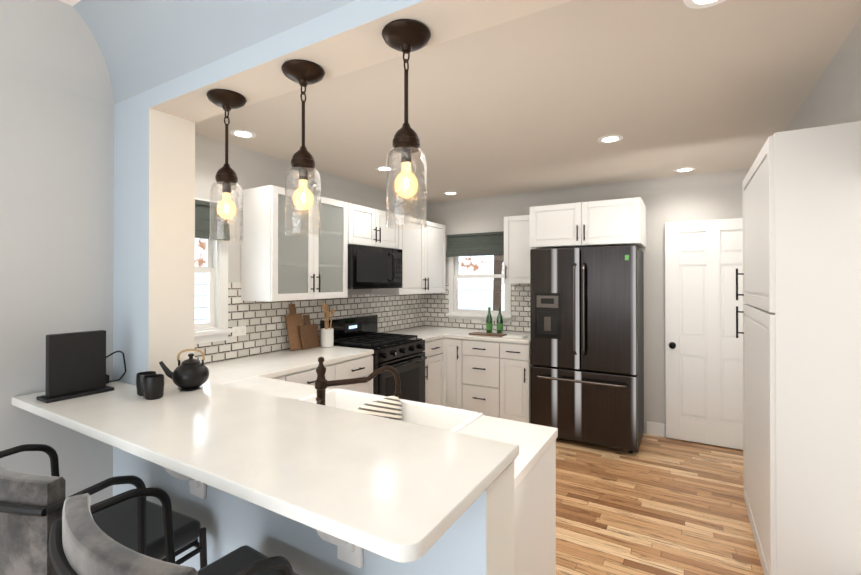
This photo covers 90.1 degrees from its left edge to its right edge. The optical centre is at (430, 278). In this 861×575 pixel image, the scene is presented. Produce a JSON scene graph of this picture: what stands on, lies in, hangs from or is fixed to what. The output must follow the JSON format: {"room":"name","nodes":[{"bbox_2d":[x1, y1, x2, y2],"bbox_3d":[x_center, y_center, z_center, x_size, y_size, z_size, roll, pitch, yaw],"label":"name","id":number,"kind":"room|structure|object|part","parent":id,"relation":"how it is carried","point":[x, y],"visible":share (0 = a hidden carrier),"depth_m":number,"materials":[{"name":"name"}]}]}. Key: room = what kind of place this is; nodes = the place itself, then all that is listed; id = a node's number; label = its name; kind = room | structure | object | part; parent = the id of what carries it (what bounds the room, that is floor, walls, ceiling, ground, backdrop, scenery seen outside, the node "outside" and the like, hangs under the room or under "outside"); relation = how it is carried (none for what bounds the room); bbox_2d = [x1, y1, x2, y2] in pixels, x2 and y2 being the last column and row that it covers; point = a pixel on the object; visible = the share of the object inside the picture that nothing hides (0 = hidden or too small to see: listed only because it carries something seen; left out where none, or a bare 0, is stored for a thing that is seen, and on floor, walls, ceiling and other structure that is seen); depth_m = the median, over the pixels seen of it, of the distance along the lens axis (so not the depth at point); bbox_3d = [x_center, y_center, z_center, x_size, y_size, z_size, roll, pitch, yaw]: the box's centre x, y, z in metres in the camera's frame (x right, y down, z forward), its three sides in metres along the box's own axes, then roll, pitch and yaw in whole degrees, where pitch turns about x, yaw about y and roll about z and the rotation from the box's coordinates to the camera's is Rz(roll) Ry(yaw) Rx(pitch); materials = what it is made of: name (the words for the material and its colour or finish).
{"room":"kitchen","nodes":[
{"label":"kitchen","id":0,"kind":"room"},
{"bbox_2d":[0,70,113,504],"bbox_3d":[-2.392,0.270,0.873,0.900,2.440,2.670,0,0,31],"label":"wall","id":1,"kind":"structure","parent":0,"point":[56,210],"depth_m":1.61,"materials":[{"name":"grey paint"}]},
{"bbox_2d":[195,159,423,363],"bbox_3d":[-1.018,0.284,3.971,0.100,2.440,3.700,0,0,31],"label":"wall","id":2,"kind":"structure","parent":0,"point":[205,173],"depth_m":3.18,"materials":[{"name":"grey paint"}]},
{"bbox_2d":[195,197,232,343],"bbox_3d":[-1.676,-0.051,2.816,0.150,0.990,0.740,0,0,31],"label":"window","id":3,"kind":"structure","parent":2,"relation":"in","point":[215,328],"depth_m":3.05,"materials":[{"name":"clear glass"}]},
{"bbox_2d":[195,199,229,240],"bbox_3d":[-1.617,-0.399,2.783,0.050,0.255,0.670,0,0,31],"label":"window blind","id":4,"kind":"object","parent":3,"relation":"attached to","point":[202,220],"depth_m":2.93,"materials":[{"name":"fabric"}]},
{"bbox_2d":[195,282,423,363],"bbox_3d":[-0.998,0.314,3.900,0.008,0.560,3.600,0,0,31],"label":"backsplash","id":5,"kind":"structure","parent":2,"relation":"attached to","point":[264,322],"depth_m":3.51,"materials":[{"name":"tile"}]},
{"bbox_2d":[232,326,245,336],"bbox_3d":[-1.416,0.391,3.180,0.007,0.070,0.115,0,0,31],"label":"electrical outlet","id":6,"kind":"object","parent":5,"relation":"attached to","point":[239,330],"visible":0.94,"depth_m":3.18,"materials":[{"name":"plastic"}]},
{"bbox_2d":[317,201,400,248],"bbox_3d":[-0.665,-0.476,4.125,0.346,0.359,0.758,0,0,31],"label":"upper cabinet","id":7,"kind":"object","parent":2,"relation":"attached to","point":[343,224],"depth_m":3.81,"materials":[{"name":"white wood"}]},
{"bbox_2d":[348,244,402,288],"bbox_3d":[-0.618,-0.098,4.095,0.444,0.387,0.750,0,0,31],"label":"over-the-range microwave","id":8,"kind":"object","parent":7,"relation":"attached to","point":[371,267],"visible":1,"depth_m":3.93,"materials":[{"name":"black metal"}]},
{"bbox_2d":[372,215,445,294],"bbox_3d":[-0.216,-0.239,4.880,0.346,0.826,0.992,0,0,31],"label":"upper cabinet","id":9,"kind":"object","parent":2,"relation":"attached to","point":[423,249],"depth_m":4.75,"materials":[{"name":"white wood"}]},
{"bbox_2d":[113,0,571,574],"bbox_3d":[-0.491,0.272,1.402,3.630,2.440,0.180,0,0,31],"label":"wall","id":10,"kind":"structure","parent":0,"point":[153,304],"depth_m":1.47,"materials":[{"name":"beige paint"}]},
{"bbox_2d":[206,89,246,241],"bbox_3d":[-0.736,-0.396,1.550,0.132,0.522,0.132,0,0,31],"label":"pendant light","id":11,"kind":"object","parent":10,"relation":"hanging from","point":[226,177],"visible":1,"depth_m":1.53,"materials":[{"name":"clear glass"}]},
{"bbox_3d":[-0.736,-0.239,1.550,0.109,0.208,0.109,0,0,31],"label":"lamp shade","id":12,"kind":"part","parent":11,"relation":"part of","materials":[{"name":"clear glass"}]},
{"bbox_3d":[-0.736,-0.260,1.550,0.064,0.094,0.064,0,0,31],"label":"bulb","id":13,"kind":"part","parent":11,"relation":"part of","materials":[{"name":"yellow glass"}]},
{"bbox_2d":[11,380,518,567],"bbox_3d":[-0.629,0.580,1.299,1.689,0.323,0.495,0,0,31],"label":"bar","id":14,"kind":"object","parent":10,"relation":"on","point":[351,485],"visible":1,"depth_m":1.03,"materials":[{"name":"white stone"}]},
{"bbox_2d":[36,330,126,402],"bbox_3d":[-1.301,0.308,1.604,0.200,0.225,0.272,0,0,31],"label":"laptop","id":15,"kind":"object","parent":14,"relation":"on","point":[75,364],"visible":1,"depth_m":1.53,"materials":[{"name":"plastic"}]},
{"bbox_2d":[136,371,155,395],"bbox_3d":[-1.028,0.381,1.554,0.062,0.078,0.062,0,0,31],"label":"cup","id":16,"kind":"object","parent":14,"relation":"on","point":[139,382],"visible":0.54,"depth_m":1.53,"materials":[{"name":"ceramic"}]},
{"bbox_2d":[143,374,163,399],"bbox_3d":[-0.970,0.381,1.505,0.062,0.078,0.062,0,0,31],"label":"cup","id":17,"kind":"object","parent":14,"relation":"on","point":[153,386],"visible":1,"depth_m":1.48,"materials":[{"name":"ceramic"}]},
{"bbox_2d":[159,349,208,390],"bbox_3d":[-0.926,0.344,1.636,0.152,0.152,0.135,0,0,31],"label":"teapot","id":18,"kind":"object","parent":14,"relation":"on","point":[190,374],"visible":1,"depth_m":1.60,"materials":[{"name":"ceramic"}]},
{"bbox_2d":[281,59,324,236],"bbox_3d":[-0.400,-0.397,1.351,0.132,0.522,0.132,0,0,31],"label":"pendant light","id":19,"kind":"object","parent":10,"relation":"hanging from","point":[302,73],"visible":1,"depth_m":1.33,"materials":[{"name":"clear glass"}]},
{"bbox_3d":[-0.400,-0.240,1.351,0.109,0.208,0.109,0,0,31],"label":"lamp shade","id":20,"kind":"part","parent":19,"relation":"part of","materials":[{"name":"clear glass"}]},
{"bbox_3d":[-0.400,-0.261,1.351,0.064,0.094,0.064,0,0,31],"label":"bulb","id":21,"kind":"part","parent":19,"relation":"part of","materials":[{"name":"yellow glass"}]},
{"bbox_2d":[382,19,430,229],"bbox_3d":[-0.065,-0.398,1.152,0.132,0.522,0.132,0,0,31],"label":"pendant light","id":22,"kind":"object","parent":10,"relation":"hanging from","point":[405,36],"visible":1,"depth_m":1.13,"materials":[{"name":"clear glass"}]},
{"bbox_3d":[-0.065,-0.262,1.152,0.064,0.094,0.064,0,0,31],"label":"bulb","id":23,"kind":"part","parent":22,"relation":"part of","materials":[{"name":"yellow glass"}]},
{"bbox_3d":[-0.065,-0.241,1.152,0.109,0.208,0.109,0,0,31],"label":"lamp shade","id":24,"kind":"part","parent":22,"relation":"part of","materials":[{"name":"clear glass"}]},
{"bbox_2d":[60,0,860,202],"bbox_3d":[-0.185,-0.996,1.825,3.730,0.100,6.550,0,0,31],"label":"ceiling","id":25,"kind":"structure","parent":0,"point":[546,99],"depth_m":2.27,"materials":[{"name":"paint"}]},
{"bbox_2d":[0,0,113,104],"bbox_3d":[-1.885,-0.842,0.635,0.220,0.220,2.570,0,0,31],"label":"cove","id":26,"kind":"object","parent":25,"relation":"attached to","point":[52,43],"visible":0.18,"depth_m":1.57,"materials":[{"name":"white paint"}]},
{"bbox_2d":[73,0,355,104],"bbox_3d":[-0.206,-0.840,1.005,2.730,0.220,0.220,0,0,31],"label":"cove","id":27,"kind":"object","parent":25,"relation":"attached to","point":[145,45],"visible":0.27,"depth_m":1.48,"materials":[{"name":"white paint"}]},
{"bbox_2d":[229,129,255,137],"bbox_3d":[-1.220,-0.939,2.794,0.160,0.004,0.160,0,0,31],"label":"recessed light","id":28,"kind":"object","parent":25,"relation":"in","point":[242,133],"visible":1,"depth_m":2.78,"materials":[{"name":"white plastic"}]},
{"bbox_2d":[195,133,424,214],"bbox_3d":[-0.945,-0.871,3.875,0.130,0.130,3.600,0,0,31],"label":"soffit","id":29,"kind":"object","parent":25,"relation":"attached to","point":[209,149],"visible":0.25,"depth_m":3.46,"materials":[{"name":"beige paint"}]},
{"bbox_2d":[375,166,393,170],"bbox_3d":[-0.391,-0.934,3.662,0.160,0.004,0.160,0,0,31],"label":"recessed light","id":30,"kind":"object","parent":25,"relation":"in","point":[380,168],"visible":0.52,"depth_m":3.65,"materials":[{"name":"white plastic"}]},
{"bbox_2d":[444,192,457,194],"bbox_3d":[0.222,-0.929,4.694,0.160,0.004,0.160,0,0,31],"label":"recessed light","id":31,"kind":"object","parent":25,"relation":"in","point":[450,193],"visible":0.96,"depth_m":4.70,"materials":[{"name":"white plastic"}]},
{"bbox_2d":[424,168,749,214],"bbox_3d":[1.402,-0.868,4.499,3.530,0.130,0.130,0,0,31],"label":"cove","id":32,"kind":"object","parent":25,"relation":"attached to","point":[701,181],"visible":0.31,"depth_m":4.35,"materials":[{"name":"beige paint"}]},
{"bbox_2d":[598,135,622,142],"bbox_3d":[1.213,-0.938,2.897,0.160,0.004,0.160,0,0,31],"label":"recessed light","id":33,"kind":"object","parent":25,"relation":"in","point":[610,139],"visible":1,"depth_m":2.90,"materials":[{"name":"white plastic"}]},
{"bbox_2d":[674,167,694,171],"bbox_3d":[2.190,-0.934,3.700,0.160,0.004,0.160,0,0,31],"label":"recessed light","id":34,"kind":"object","parent":25,"relation":"in","point":[686,169],"visible":1,"depth_m":3.69,"materials":[{"name":"white plastic"}]},
{"bbox_2d":[684,0,725,8],"bbox_3d":[0.932,-0.945,1.424,0.160,0.004,0.160,0,0,31],"label":"recessed light","id":35,"kind":"object","parent":25,"relation":"in","point":[696,4],"visible":1,"depth_m":1.47,"materials":[{"name":"white plastic"}]},
{"bbox_2d":[785,16,860,130],"bbox_3d":[1.979,-0.879,2.139,0.130,0.130,3.600,0,0,31],"label":"cove","id":36,"kind":"object","parent":25,"relation":"attached to","point":[834,95],"visible":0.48,"depth_m":2.06,"materials":[{"name":"beige paint"}]},
{"bbox_2d":[424,187,742,436],"bbox_3d":[1.461,0.287,4.592,3.730,2.440,0.100,0,0,31],"label":"wall","id":37,"kind":"structure","parent":0,"point":[711,204],"depth_m":4.12,"materials":[{"name":"grey paint"}]},
{"bbox_2d":[446,231,503,256],"bbox_3d":[0.549,-0.398,5.029,0.810,0.265,0.050,0,0,31],"label":"window blind","id":38,"kind":"object","parent":37,"relation":"attached to","point":[480,244],"visible":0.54,"depth_m":5.03,"materials":[{"name":"green fabric"}]},
{"bbox_2d":[424,284,529,331],"bbox_3d":[0.594,0.330,5.044,1.562,0.540,0.008,0,0,31],"label":"backsplash","id":39,"kind":"structure","parent":37,"relation":"attached to","point":[436,307],"depth_m":5.07,"materials":[{"name":"tile"}]},
{"bbox_2d":[472,319,480,322],"bbox_3d":[0.537,0.490,5.068,0.115,0.070,0.007,0,0,31],"label":"electrical outlet","id":40,"kind":"object","parent":39,"relation":"attached to","point":[476,321],"visible":0.65,"depth_m":5.06,"materials":[{"name":"plastic"}]},
{"bbox_2d":[446,255,511,321],"bbox_3d":[0.584,-0.015,5.085,0.830,1.010,0.150,0,0,31],"label":"window","id":41,"kind":"structure","parent":37,"relation":"in","point":[454,310],"depth_m":5.14,"materials":[{"name":"clear glass"}]},
{"bbox_2d":[504,215,530,283],"bbox_3d":[1.018,-0.298,4.594,0.368,0.710,0.346,0,0,31],"label":"upper cabinet","id":42,"kind":"object","parent":37,"relation":"attached to","point":[516,251],"depth_m":4.47,"materials":[{"name":"white wood"}]},
{"bbox_2d":[528,197,645,248],"bbox_3d":[1.517,-0.490,4.130,0.958,0.390,0.636,0,0,31],"label":"upper cabinet","id":43,"kind":"object","parent":37,"relation":"attached to","point":[617,222],"depth_m":3.84,"materials":[{"name":"white wood"}]},
{"bbox_2d":[647,421,664,436],"bbox_3d":[2.520,1.442,3.892,1.000,0.125,0.014,0,0,31],"label":"baseboard","id":44,"kind":"structure","parent":37,"relation":"attached to","point":[655,429],"depth_m":4.10,"materials":[{"name":"white wood"}]},
{"bbox_2d":[665,218,746,449],"bbox_3d":[2.526,0.483,3.829,0.760,2.018,0.116,0,0,31],"label":"door","id":45,"kind":"structure","parent":37,"relation":"in","point":[703,365],"depth_m":3.88,"materials":[{"name":"white wood"}]},
{"bbox_2d":[556,433,763,574],"bbox_3d":[-0.176,1.524,1.808,3.950,0.060,6.750,0,0,31],"label":"floor","id":46,"kind":"structure","parent":0,"point":[656,505],"depth_m":2.76,"materials":[{"name":"brown wood"}]},
{"bbox_2d":[0,444,206,574],"bbox_3d":[-1.014,0.984,1.272,0.542,1.015,0.522,0,0,31],"label":"stool","id":47,"kind":"object","parent":46,"relation":"on","point":[31,507],"visible":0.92,"depth_m":1.04,"materials":[{"name":"fabric"}]},
{"bbox_2d":[48,487,298,574],"bbox_3d":[-0.498,0.983,0.963,0.534,1.015,0.518,0,0,31],"label":"stool","id":48,"kind":"object","parent":46,"relation":"on","point":[81,542],"visible":1,"depth_m":0.81,"materials":[{"name":"fabric"}]},
{"bbox_2d":[272,370,299,381],"bbox_3d":[-1.235,1.062,2.848,0.659,0.875,0.294,0,0,31],"label":"base cabinet","id":49,"kind":"object","parent":46,"relation":"on","point":[293,375],"depth_m":2.81,"materials":[{"name":"white wood"}]},
{"bbox_2d":[310,394,343,408],"bbox_3d":[-0.929,1.058,2.140,0.700,0.875,0.640,0,0,31],"label":"base cabinet","id":50,"kind":"object","parent":46,"relation":"on","point":[332,400],"depth_m":2.21,"materials":[{"name":"white wood"}]},
{"bbox_2d":[220,374,335,401],"bbox_3d":[-0.942,0.603,2.152,0.618,0.035,0.648,0,0,31],"label":"countertop","id":51,"kind":"structure","parent":50,"relation":"on","point":[301,391],"depth_m":2.31,"materials":[{"name":"white stone"}]},
{"bbox_2d":[300,354,375,415],"bbox_3d":[-0.971,1.064,3.326,0.624,0.875,0.907,0,0,31],"label":"base cabinet","id":52,"kind":"object","parent":46,"relation":"on","point":[360,397],"depth_m":3.14,"materials":[{"name":"white wood"}]},
{"bbox_2d":[204,346,373,383],"bbox_3d":[-1.188,0.607,2.954,0.625,0.035,1.775,0,0,31],"label":"countertop","id":53,"kind":"structure","parent":52,"relation":"on","point":[279,362],"depth_m":3.01,"materials":[{"name":"white stone"}]},
{"bbox_2d":[285,304,302,350],"bbox_3d":[-1.124,0.402,3.567,0.102,0.376,0.170,0,0,31],"label":"cutting board","id":54,"kind":"object","parent":53,"relation":"on","point":[294,320],"visible":0.9,"depth_m":3.54,"materials":[{"name":"brown wood"}]},
{"bbox_2d":[298,315,319,349],"bbox_3d":[-1.034,0.451,3.648,0.079,0.279,0.200,0,0,31],"label":"cutting board","id":55,"kind":"object","parent":53,"relation":"on","point":[309,334],"visible":0.96,"depth_m":3.63,"materials":[{"name":"brown wood"}]},
{"bbox_2d":[320,302,334,346],"bbox_3d":[-0.903,0.399,3.739,0.117,0.386,0.112,0,0,31],"label":"crock","id":56,"kind":"object","parent":53,"relation":"on","point":[326,336],"visible":1,"depth_m":3.70,"materials":[{"name":"white ceramic"}]},
{"bbox_2d":[320,315,426,402],"bbox_3d":[-0.499,0.942,4.020,0.720,1.125,0.754,0,0,31],"label":"range","id":57,"kind":"object","parent":46,"relation":"on","point":[404,356],"visible":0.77,"depth_m":3.95,"materials":[{"name":"metal"}]},
{"bbox_2d":[376,338,443,427],"bbox_3d":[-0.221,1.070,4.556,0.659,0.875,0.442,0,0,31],"label":"base cabinet","id":58,"kind":"object","parent":46,"relation":"on","point":[430,413],"depth_m":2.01,"materials":[{"name":"white wood"}]},
{"bbox_2d":[388,326,463,341],"bbox_3d":[-0.078,0.616,4.826,0.625,0.035,1.048,0,0,31],"label":"countertop","id":59,"kind":"structure","parent":58,"relation":"on","point":[423,332],"depth_m":4.83,"materials":[{"name":"white stone"}]},
{"bbox_2d":[444,338,463,425],"bbox_3d":[0.373,1.071,4.783,0.240,0.875,0.663,0,0,31],"label":"base cabinet","id":60,"kind":"object","parent":46,"relation":"on","point":[453,347],"depth_m":4.51,"materials":[{"name":"white wood"}]},
{"bbox_2d":[464,338,503,417],"bbox_3d":[0.664,1.070,4.634,0.525,0.875,0.623,0,0,31],"label":"base cabinet","id":61,"kind":"object","parent":46,"relation":"on","point":[477,385],"depth_m":4.34,"materials":[{"name":"white wood"}]},
{"bbox_2d":[444,330,529,341],"bbox_3d":[0.701,0.615,4.609,0.935,0.035,0.626,0,0,31],"label":"countertop","id":62,"kind":"structure","parent":61,"relation":"on","point":[455,333],"depth_m":4.49,"materials":[{"name":"white stone"}]},
{"bbox_2d":[469,332,506,336],"bbox_3d":[0.599,0.588,4.510,0.370,0.016,0.150,0,0,31],"label":"serving board","id":63,"kind":"object","parent":62,"relation":"on","point":[487,334],"visible":0.96,"depth_m":4.47,"materials":[{"name":"brown wood"}]},
{"bbox_2d":[486,307,492,332],"bbox_3d":[0.630,0.454,4.602,0.069,0.286,0.069,0,0,31],"label":"bottle","id":64,"kind":"object","parent":62,"relation":"on","point":[489,326],"visible":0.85,"depth_m":4.58,"materials":[{"name":"green glass"}]},
{"bbox_2d":[497,307,502,333],"bbox_3d":[0.738,0.453,4.567,0.069,0.286,0.069,0,0,31],"label":"bottle","id":65,"kind":"object","parent":62,"relation":"on","point":[499,323],"visible":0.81,"depth_m":4.54,"materials":[{"name":"green glass"}]},
{"bbox_2d":[502,335,527,338],"bbox_3d":[0.859,0.588,4.346,0.215,0.015,0.165,0,0,31],"label":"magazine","id":66,"kind":"object","parent":62,"relation":"on","point":[517,336],"visible":1,"depth_m":4.31,"materials":[{"name":"paper"}]},
{"bbox_2d":[448,418,557,574],"bbox_3d":[0.167,1.055,1.492,0.366,0.875,0.648,0,0,31],"label":"base cabinet","id":67,"kind":"object","parent":46,"relation":"on","point":[535,493],"depth_m":1.48,"materials":[{"name":"white wood"}]},
{"bbox_2d":[315,357,400,404],"bbox_3d":[-0.279,0.431,1.531,0.262,0.302,0.249,0,0,31],"label":"faucet","id":68,"kind":"object","parent":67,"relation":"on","point":[322,383],"visible":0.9,"depth_m":1.54,"materials":[{"name":"brown metal"}]},
{"bbox_2d":[456,414,557,485],"bbox_3d":[0.195,0.600,1.477,0.318,0.035,0.648,0,0,31],"label":"countertop","id":69,"kind":"structure","parent":67,"relation":"on","point":[532,440],"depth_m":1.61,"materials":[{"name":"white stone"}]},
{"bbox_2d":[298,388,482,431],"bbox_3d":[-0.266,0.690,1.847,0.850,0.308,0.512,0,0,31],"label":"sink","id":70,"kind":"object","parent":69,"relation":"in","point":[391,407],"depth_m":1.95,"materials":[{"name":"white ceramic"}]},
{"bbox_2d":[504,342,541,425],"bbox_3d":[0.974,1.069,4.450,0.305,0.875,0.623,0,0,31],"label":"base cabinet","id":71,"kind":"object","parent":46,"relation":"on","point":[517,401],"depth_m":4.17,"materials":[{"name":"white wood"}]},
{"bbox_2d":[530,245,643,452],"bbox_3d":[1.483,0.615,4.069,0.910,1.780,0.750,0,0,31],"label":"fridge","id":72,"kind":"object","parent":46,"relation":"on","point":[587,344],"visible":0.94,"depth_m":3.78,"materials":[{"name":"metal"}]},
{"bbox_2d":[736,121,860,574],"bbox_3d":[1.881,0.431,2.238,0.397,2.130,1.020,0,0,31],"label":"pantry","id":73,"kind":"object","parent":46,"relation":"on","point":[801,273],"visible":1,"depth_m":1.82,"materials":[{"name":"white wood"}]},
{"bbox_2d":[834,96,860,124],"bbox_3d":[1.376,0.270,0.893,0.100,2.440,6.550,0,0,31],"label":"wall","id":74,"kind":"structure","parent":0,"point":[852,113],"depth_m":2.02,"materials":[{"name":"beige paint"}]},
{"label":"outside","id":75,"kind":"structure","parent":0,"visible":0},
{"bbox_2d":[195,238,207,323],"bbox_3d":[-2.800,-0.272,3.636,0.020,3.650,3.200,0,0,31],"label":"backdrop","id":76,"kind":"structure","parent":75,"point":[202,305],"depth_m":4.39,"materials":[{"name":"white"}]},
{"bbox_2d":[458,255,504,291],"bbox_3d":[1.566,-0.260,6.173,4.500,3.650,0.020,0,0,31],"label":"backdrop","id":77,"kind":"structure","parent":75,"point":[482,269],"depth_m":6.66,"materials":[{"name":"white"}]},
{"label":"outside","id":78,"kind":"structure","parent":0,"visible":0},
{"bbox_2d":[458,255,504,310],"bbox_3d":[1.306,-0.061,5.832,4.000,3.253,0.290,0,0,31],"label":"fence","id":79,"kind":"object","parent":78,"point":[473,304],"depth_m":6.24,"materials":[{"name":"white"}]}
]}

